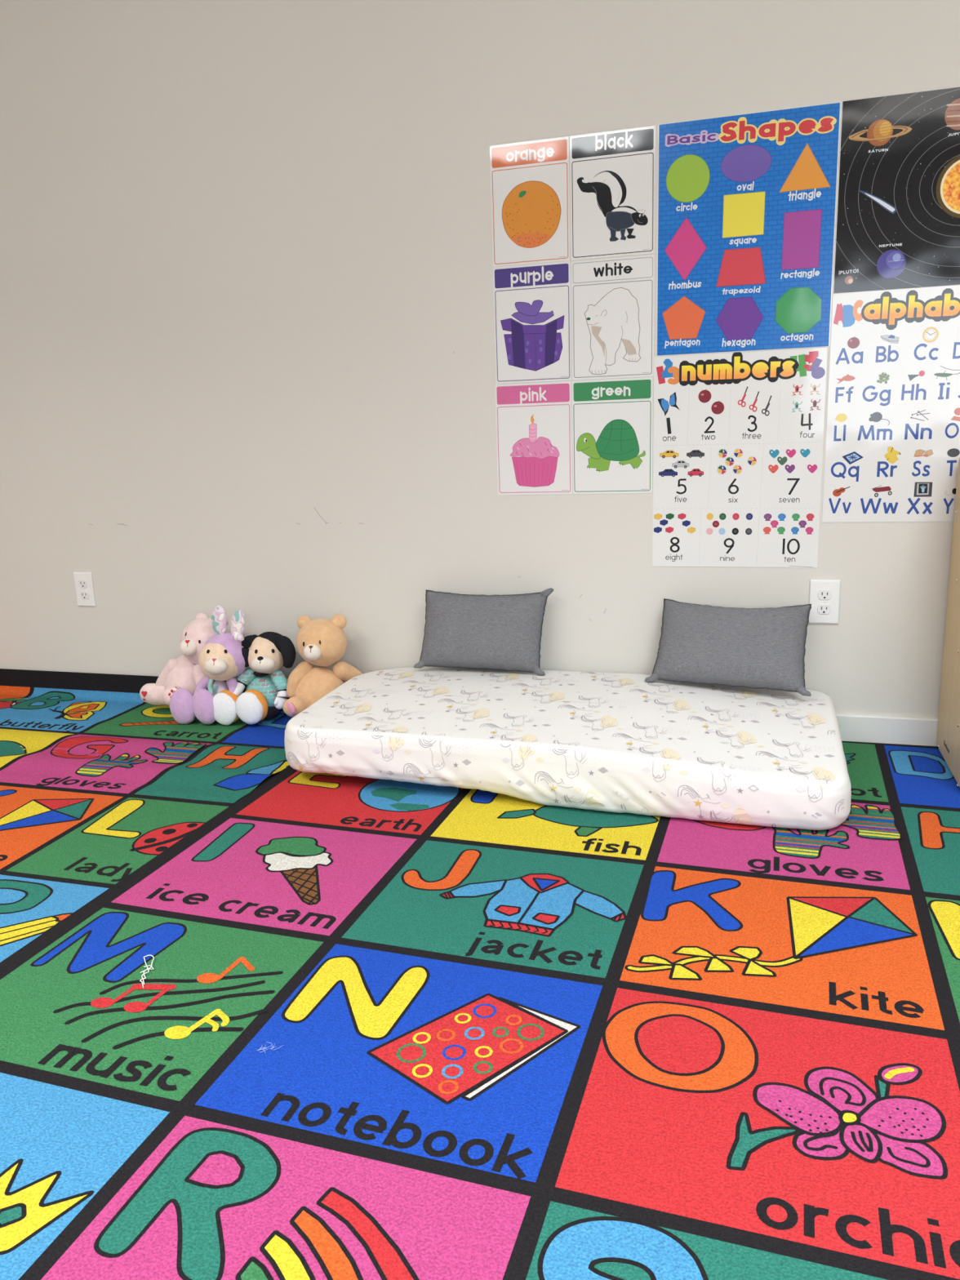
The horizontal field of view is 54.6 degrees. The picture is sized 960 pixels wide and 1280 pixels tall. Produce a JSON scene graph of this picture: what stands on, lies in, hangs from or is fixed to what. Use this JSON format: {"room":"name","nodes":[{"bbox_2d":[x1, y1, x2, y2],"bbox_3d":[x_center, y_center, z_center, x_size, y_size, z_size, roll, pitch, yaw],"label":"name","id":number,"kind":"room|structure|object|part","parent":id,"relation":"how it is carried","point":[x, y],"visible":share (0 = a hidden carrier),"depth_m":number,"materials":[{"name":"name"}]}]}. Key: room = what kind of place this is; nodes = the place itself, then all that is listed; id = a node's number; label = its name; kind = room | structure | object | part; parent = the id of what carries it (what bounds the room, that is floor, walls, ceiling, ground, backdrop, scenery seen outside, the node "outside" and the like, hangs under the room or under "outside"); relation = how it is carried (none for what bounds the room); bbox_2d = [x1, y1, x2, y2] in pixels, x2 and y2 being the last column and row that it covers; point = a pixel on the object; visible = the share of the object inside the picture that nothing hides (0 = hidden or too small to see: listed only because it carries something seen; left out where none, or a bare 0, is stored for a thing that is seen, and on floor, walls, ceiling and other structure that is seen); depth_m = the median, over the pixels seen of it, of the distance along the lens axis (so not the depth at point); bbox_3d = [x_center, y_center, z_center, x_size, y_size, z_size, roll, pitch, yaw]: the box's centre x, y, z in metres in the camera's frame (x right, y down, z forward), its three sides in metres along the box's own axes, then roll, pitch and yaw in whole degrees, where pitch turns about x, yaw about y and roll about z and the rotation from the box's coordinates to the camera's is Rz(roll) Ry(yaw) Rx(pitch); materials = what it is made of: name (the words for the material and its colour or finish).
{"room":"preschool classroom","nodes":[
{"label":"preschool classroom","id":0,"kind":"room"},
{"bbox_2d":[0,0,959,718],"bbox_3d":[0.178,-1.098,2.534,6.350,2.750,0.120,2,13,16],"label":"wall","id":1,"kind":"structure","parent":0,"point":[247,358],"depth_m":2.69,"materials":[{"name":"paint"}]},
{"bbox_2d":[73,572,96,606],"bbox_3d":[-1.335,-0.171,3.137,0.072,0.116,0.009,2,13,16],"label":"wall outlet","id":2,"kind":"object","parent":1,"relation":"attached to","point":[84,587],"visible":1,"depth_m":3.13,"materials":[{"name":"white plastic"}]},
{"bbox_2d":[78,579,87,587],"bbox_3d":[-1.337,-0.189,3.131,0.034,0.027,0.004,2,13,16],"label":"receptacle","id":3,"kind":"object","parent":2,"relation":"attached to","point":[82,583],"depth_m":3.13,"materials":[{"name":"white plastic"}]},
{"bbox_2d":[80,591,88,599],"bbox_3d":[-1.335,-0.151,3.140,0.034,0.027,0.004,2,13,16],"label":"receptacle","id":4,"kind":"object","parent":2,"relation":"attached to","point":[83,594],"depth_m":3.14,"materials":[{"name":"white plastic"}]},
{"bbox_2d":[489,136,569,266],"bbox_3d":[0.133,-1.159,2.468,0.213,0.302,0.001,2,13,16],"label":"card","id":5,"kind":"object","parent":1,"relation":"attached to","point":[530,185],"visible":1,"depth_m":2.47,"materials":[{"name":"orange"}]},
{"bbox_2d":[492,260,571,384],"bbox_3d":[0.142,-0.862,2.535,0.214,0.307,0.002,2,13,16],"label":"card","id":6,"kind":"object","parent":1,"relation":"attached to","point":[532,321],"visible":1,"depth_m":2.53,"materials":[{"name":"paper"}]},
{"bbox_2d":[494,381,572,495],"bbox_3d":[0.150,-0.561,2.603,0.216,0.306,0.002,2,13,16],"label":"card","id":7,"kind":"object","parent":1,"relation":"attached to","point":[533,420],"visible":1,"depth_m":2.60,"materials":[{"name":"pink"}]},
{"bbox_2d":[571,377,653,493],"bbox_3d":[0.360,-0.555,2.541,0.220,0.306,0.002,2,13,16],"label":"card","id":8,"kind":"object","parent":1,"relation":"attached to","point":[612,418],"visible":1,"depth_m":2.54,"materials":[{"name":"green"}]},
{"bbox_2d":[569,125,655,260],"bbox_3d":[0.342,-1.152,2.406,0.220,0.302,0.002,2,13,16],"label":"card","id":9,"kind":"object","parent":1,"relation":"attached to","point":[612,174],"visible":1,"depth_m":2.40,"materials":[{"name":"black"}]},
{"bbox_2d":[571,254,654,380],"bbox_3d":[0.352,-0.854,2.474,0.220,0.305,0.001,2,13,16],"label":"card","id":10,"kind":"object","parent":1,"relation":"attached to","point":[613,299],"visible":1,"depth_m":2.47,"materials":[{"name":"white paper"}]},
{"bbox_2d":[652,347,827,567],"bbox_3d":[0.678,-0.471,2.465,0.432,0.560,0.002,2,13,16],"label":"poster","id":11,"kind":"object","parent":1,"relation":"attached to","point":[738,437],"visible":1,"depth_m":2.46,"materials":[{"name":"white paper"}]},
{"bbox_2d":[656,102,841,355],"bbox_3d":[0.664,-1.018,2.341,0.432,0.560,0.001,2,13,16],"label":"poster","id":12,"kind":"object","parent":1,"relation":"attached to","point":[747,202],"visible":1,"depth_m":2.34,"materials":[{"name":"blue paper"}]},
{"bbox_2d":[808,579,840,623],"bbox_3d":[0.917,-0.102,2.476,0.076,0.118,0.009,2,13,16],"label":"wall outlet","id":13,"kind":"object","parent":1,"relation":"attached to","point":[824,594],"visible":0.99,"depth_m":2.47,"materials":[{"name":"white plastic"}]},
{"bbox_2d":[817,604,831,614],"bbox_3d":[0.917,-0.082,2.479,0.034,0.027,0.004,2,13,16],"label":"receptacle","id":14,"kind":"object","parent":13,"relation":"attached to","point":[822,609],"depth_m":2.48,"materials":[{"name":"white plastic"}]},
{"bbox_2d":[817,589,831,599],"bbox_3d":[0.916,-0.120,2.470,0.034,0.027,0.004,2,13,16],"label":"receptacle","id":15,"kind":"object","parent":13,"relation":"attached to","point":[823,594],"depth_m":2.47,"materials":[{"name":"white plastic"}]},
{"bbox_2d":[835,713,937,746],"bbox_3d":[0.203,0.217,2.764,6.350,0.083,0.013,2,13,16],"label":"baseboard","id":16,"kind":"structure","parent":1,"relation":"attached to","point":[913,731],"depth_m":2.49,"materials":[{"name":"paint"}]},
{"bbox_2d":[822,284,959,522],"bbox_3d":[1.095,-0.578,2.315,0.432,0.567,0.002,2,13,16],"label":"poster","id":17,"kind":"object","parent":1,"relation":"attached to","point":[892,446],"visible":1,"depth_m":2.33,"materials":[{"name":"white paper"}]},
{"bbox_2d":[832,87,959,293],"bbox_3d":[1.139,-1.065,2.187,0.559,0.432,0.002,2,13,16],"label":"poster","id":18,"kind":"object","parent":1,"relation":"attached to","point":[898,223],"visible":1,"depth_m":2.23,"materials":[{"name":"black paper"}]},
{"bbox_3d":[-0.578,0.918,0.173,6.590,0.100,5.840,2,13,16],"label":"floor","id":19,"kind":"structure","parent":0,"visible":0},
{"bbox_2d":[0,668,293,962],"bbox_3d":[-1.552,0.431,2.032,1.777,0.097,2.430,2,13,16],"label":"rug","id":20,"kind":"object","parent":19,"relation":"on","point":[98,780],"visible":0.93,"depth_m":2.40,"materials":[{"name":"multicoloured carpet"}]},
{"bbox_2d":[139,613,228,706],"bbox_3d":[-0.939,0.078,2.951,0.299,0.322,0.186,-5,13,-14],"label":"teddy bear","id":21,"kind":"object","parent":20,"relation":"on","point":[184,672],"visible":0.61,"depth_m":2.93},
{"bbox_3d":[-1.024,0.173,2.998,0.144,0.076,0.079,2,13,16],"label":"leg","id":22,"kind":"part","parent":21,"relation":"part of","materials":[{"name":"pink fabric"}]},
{"bbox_3d":[-0.999,0.118,2.980,0.107,0.121,0.050,2,13,16],"label":"arm","id":23,"kind":"part","parent":21,"relation":"part of"},
{"bbox_3d":[-0.960,0.181,2.941,0.072,0.091,0.132,-1,13,4],"label":"leg","id":24,"kind":"part","parent":21,"relation":"part of","materials":[{"name":"pink fabric"}]},
{"bbox_3d":[-0.875,0.134,2.926,0.056,0.116,0.077,-5,13,-13],"label":"arm","id":25,"kind":"part","parent":21,"relation":"part of"},
{"bbox_2d":[169,604,246,724],"bbox_3d":[-0.825,0.074,2.853,0.266,0.364,0.157,2,13,16],"label":"rabbit","id":26,"kind":"object","parent":20,"relation":"on","point":[221,659],"visible":0.86,"depth_m":2.82},
{"bbox_3d":[-0.855,0.150,2.874,0.067,0.078,0.031,-8,14,-26],"label":"arm","id":27,"kind":"part","parent":26,"relation":"part of"},
{"bbox_2d":[204,631,246,676],"bbox_3d":[-0.778,0.046,2.855,0.149,0.142,0.116,2,13,16],"label":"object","id":28,"kind":"object","parent":26,"relation":"attached to","point":[227,646],"depth_m":2.80,"materials":[{"name":"purple fabric"}]},
{"bbox_3d":[-0.759,0.149,2.856,0.033,0.072,0.049,-9,15,-30],"label":"arm","id":29,"kind":"part","parent":26,"relation":"part of"},
{"bbox_2d":[213,631,296,724],"bbox_3d":[-0.697,0.118,2.844,0.262,0.273,0.153,-6,13,-18],"label":"puppy","id":30,"kind":"object","parent":20,"relation":"on","point":[265,653],"visible":0.98,"depth_m":2.82},
{"bbox_3d":[-0.745,0.155,2.855,0.062,0.065,0.037,-11,15,-35],"label":"arm","id":31,"kind":"part","parent":30,"relation":"part of","materials":[{"name":"white fabric"}]},
{"bbox_3d":[-0.605,0.176,2.831,0.042,0.068,0.042,2,13,16],"label":"arm","id":32,"kind":"part","parent":30,"relation":"part of","materials":[{"name":"white fabric"}]},
{"bbox_2d":[282,614,363,716],"bbox_3d":[-0.476,0.094,2.789,0.230,0.331,0.230,2,13,16],"label":"teddy bear","id":33,"kind":"object","parent":20,"relation":"on","point":[322,642],"visible":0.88,"depth_m":2.77},
{"bbox_3d":[-0.527,0.195,2.787,0.075,0.071,0.150,9,17,41],"label":"leg","id":34,"kind":"part","parent":33,"relation":"part of","materials":[{"name":"beige fabric"}]},
{"bbox_3d":[-0.547,0.120,2.823,0.087,0.106,0.050,-6,13,-19],"label":"arm","id":35,"kind":"part","parent":33,"relation":"part of"},
{"bbox_3d":[-0.391,0.113,2.841,0.117,0.108,0.056,-8,14,-27],"label":"arm","id":36,"kind":"part","parent":33,"relation":"part of"},
{"bbox_2d":[0,741,959,1279],"bbox_3d":[0.205,0.545,1.461,2.102,0.011,2.692,2,13,16],"label":"rug","id":37,"kind":"object","parent":19,"relation":"on","point":[520,1039],"visible":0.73,"depth_m":1.32,"materials":[{"name":"multicoloured carpet"}]},
{"bbox_2d":[139,955,154,987],"bbox_3d":[-0.550,0.546,1.535,0.021,0.004,0.099,-5,13,-12],"label":"string","id":38,"kind":"object","parent":37,"relation":"on","point":[148,969],"visible":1,"depth_m":1.54,"materials":[{"name":"white fabric"}]},
{"bbox_2d":[257,1041,282,1052],"bbox_3d":[-0.301,0.585,1.332,0.032,0.001,0.024,2,13,16],"label":"lint","id":39,"kind":"object","parent":37,"relation":"on","point":[266,1042],"visible":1,"depth_m":1.33,"materials":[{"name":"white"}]},
{"bbox_2d":[284,666,851,830],"bbox_3d":[0.212,0.238,2.410,1.365,0.171,0.650,2,13,16],"label":"mattress","id":40,"kind":"object","parent":37,"relation":"on","point":[610,742],"visible":0.98,"depth_m":2.21,"materials":[{"name":"fabric"}]},
{"bbox_2d":[413,587,553,675],"bbox_3d":[0.006,-0.030,2.692,0.414,0.242,0.124,2,13,16],"label":"throw pillow","id":41,"kind":"object","parent":40,"relation":"on","point":[467,631],"visible":1,"depth_m":2.65,"materials":[{"name":"grey fabric"}]},
{"bbox_2d":[644,598,811,696],"bbox_3d":[0.658,0.013,2.481,0.429,0.224,0.153,2,13,16],"label":"throw pillow","id":42,"kind":"object","parent":40,"relation":"on","point":[756,648],"visible":1,"depth_m":2.44,"materials":[{"name":"grey fabric"}]},
{"bbox_2d":[936,457,959,786],"bbox_3d":[1.634,-0.030,2.076,1.021,0.760,0.358,2,13,16],"label":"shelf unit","id":43,"kind":"object","parent":37,"relation":"on","point":[948,738],"visible":1,"depth_m":2.30,"materials":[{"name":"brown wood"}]}
]}

